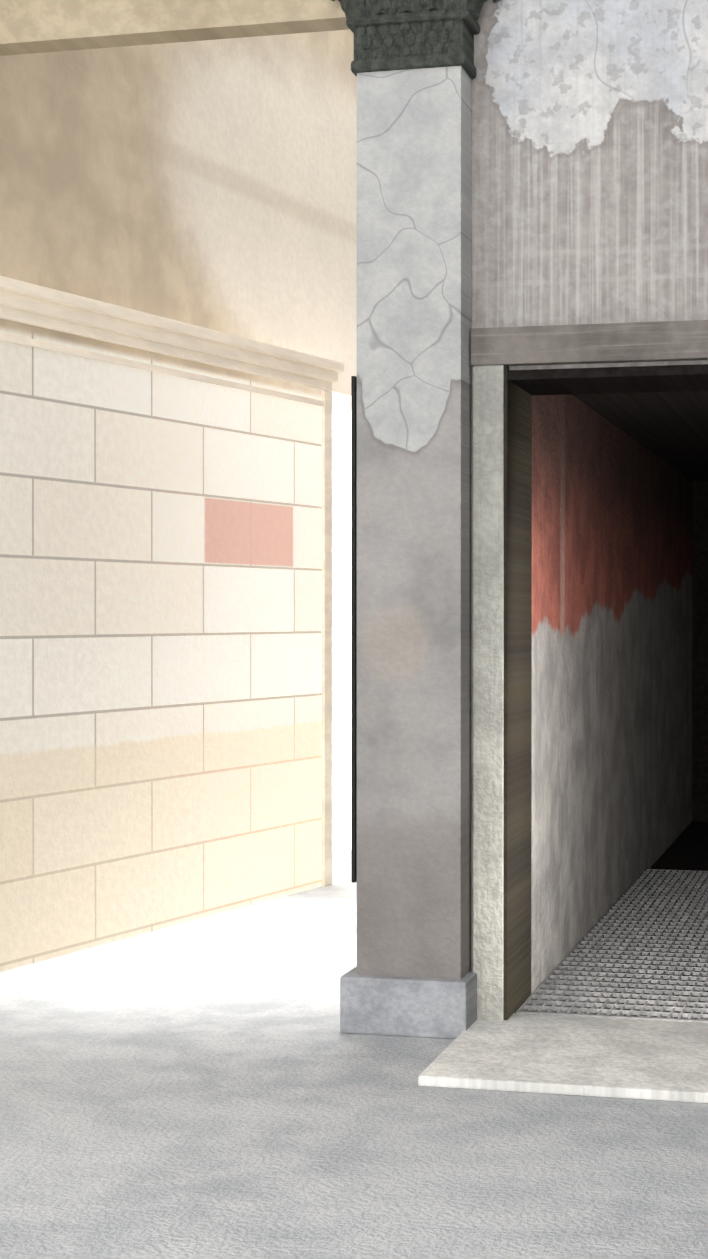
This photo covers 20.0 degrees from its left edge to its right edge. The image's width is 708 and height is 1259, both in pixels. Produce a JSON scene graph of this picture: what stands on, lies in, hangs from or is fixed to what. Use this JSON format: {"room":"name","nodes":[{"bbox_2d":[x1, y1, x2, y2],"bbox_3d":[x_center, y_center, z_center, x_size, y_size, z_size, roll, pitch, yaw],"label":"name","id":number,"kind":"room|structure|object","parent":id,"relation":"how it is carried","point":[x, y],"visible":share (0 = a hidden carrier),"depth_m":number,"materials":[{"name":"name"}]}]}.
{"room":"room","nodes":[
{"label":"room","id":0,"kind":"room"},
{"bbox_2d":[0,29,356,972],"bbox_3d":[-0.992,-1.167,9.087,0.400,5.000,10.000,0,0,26],"label":"wall","id":1,"kind":"structure","parent":0,"point":[160,651],"depth_m":8.95,"materials":[{"name":"beige paint"}]},
{"bbox_2d":[0,276,343,885],"bbox_3d":[-1.526,-0.005,7.442,0.090,2.700,6.560,0,0,26],"label":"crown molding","id":2,"kind":"structure","parent":1,"relation":"attached to","point":[41,306],"depth_m":9.21,"materials":[{"name":"beige stone"}]},
{"bbox_2d":[0,0,348,55],"bbox_3d":[-3.521,-2.512,7.729,7.280,0.890,0.140,0,0,15],"label":"trim","id":3,"kind":"structure","parent":1,"relation":"attached to","point":[33,26],"depth_m":6.95,"materials":[{"name":"beige paint"}]},
{"bbox_2d":[0,821,707,1258],"bbox_3d":[0.111,1.451,6.389,15.000,0.204,19.000,0,0,15],"label":"floor","id":4,"kind":"structure","parent":0,"point":[220,1085],"depth_m":5.46,"materials":[{"name":"grey concrete"}]},
{"bbox_2d":[340,966,476,1038],"bbox_3d":[0.189,1.255,6.765,0.431,0.190,0.230,0,0,15],"label":"plinth","id":5,"kind":"object","parent":4,"relation":"on","point":[410,1006],"visible":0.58,"depth_m":6.66,"materials":[{"name":"grey stone"}]},
{"bbox_2d":[357,66,471,978],"bbox_3d":[0.204,-0.345,6.775,0.358,3.050,0.180,0,0,15],"label":"pilaster","id":6,"kind":"object","parent":5,"relation":"on","point":[414,153],"visible":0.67,"depth_m":6.69,"materials":[{"name":"paint"}]},
{"bbox_2d":[351,376,356,882],"bbox_3d":[0.000,0.000,6.746,0.012,1.700,0.024,0,0,15],"label":"strip","id":7,"kind":"object","parent":6,"relation":"attached to","point":[353,629],"visible":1,"depth_m":6.74,"materials":[{"name":"black metal"}]},
{"bbox_2d":[418,1013,707,1102],"bbox_3d":[1.010,1.338,6.257,1.435,0.032,1.000,0,0,15],"label":"threshold","id":8,"kind":"object","parent":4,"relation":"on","point":[609,1057],"visible":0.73,"depth_m":6.18,"materials":[{"name":"beige stone"}]},
{"bbox_2d":[516,869,707,1022],"bbox_3d":[1.659,1.315,8.673,1.242,0.031,4.004,0,0,15],"label":"floor","id":9,"kind":"structure","parent":4,"relation":"on","point":[673,902],"depth_m":7.95,"materials":[{"name":"stone"}]},
{"bbox_2d":[471,0,707,1009],"bbox_3d":[2.014,-0.799,6.626,3.915,4.300,0.450,0,0,15],"label":"wall","id":10,"kind":"structure","parent":0,"point":[589,193],"depth_m":6.71,"materials":[{"name":"grey paint"}]},
{"bbox_2d":[331,0,499,78],"bbox_3d":[0.182,-2.170,6.677,0.685,0.612,0.366,0,0,15],"label":"column capital","id":11,"kind":"object","parent":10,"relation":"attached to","point":[390,35],"visible":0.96,"depth_m":6.66,"materials":[{"name":"grey stone"}]},
{"bbox_2d":[473,365,515,1020],"bbox_3d":[0.511,0.228,6.994,0.105,2.240,0.470,0,0,15],"label":"door frame","id":12,"kind":"structure","parent":10,"relation":"attached to","point":[488,635],"depth_m":6.77,"materials":[{"name":"grey stone"}]},
{"bbox_2d":[503,365,531,1019],"bbox_3d":[0.571,0.213,6.996,0.014,2.210,0.495,0,0,15],"label":"door jamb","id":13,"kind":"structure","parent":10,"relation":"attached to","point":[517,687],"depth_m":6.95,"materials":[{"name":"wood"}]},
{"bbox_2d":[470,320,707,365],"bbox_3d":[1.146,-0.953,6.799,1.442,0.125,0.450,0,0,15],"label":"lintel","id":14,"kind":"object","parent":10,"relation":"attached to","point":[607,343],"visible":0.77,"depth_m":6.66,"materials":[{"name":"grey wood"}]},
{"bbox_2d":[508,364,707,395],"bbox_3d":[1.151,-0.857,6.845,1.205,0.032,0.500,0,0,15],"label":"soffit","id":15,"kind":"structure","parent":14,"relation":"attached to","point":[636,379],"depth_m":6.75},
{"bbox_2d":[528,394,691,997],"bbox_3d":[1.316,-0.177,10.429,0.300,3.000,6.550,0,0,15],"label":"wall","id":16,"kind":"structure","parent":0,"point":[611,662],"depth_m":9.06,"materials":[{"name":"grey paint"}]},
{"bbox_2d":[572,391,707,480],"bbox_3d":[2.106,-1.127,10.371,1.855,0.300,6.850,0,0,15],"label":"ceiling","id":17,"kind":"structure","parent":0,"point":[670,428],"depth_m":9.35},
{"bbox_2d":[692,481,707,820],"bbox_3d":[2.932,-0.200,13.547,1.855,3.000,0.300,0,0,15],"label":"wall","id":18,"kind":"structure","parent":0,"point":[699,650],"depth_m":13.55,"materials":[{"name":"black"}]},
{"label":"outside","id":19,"kind":"structure","parent":0,"visible":0},
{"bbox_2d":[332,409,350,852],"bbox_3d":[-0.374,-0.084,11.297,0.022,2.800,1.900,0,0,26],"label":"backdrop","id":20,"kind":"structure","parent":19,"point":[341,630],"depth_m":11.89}
]}

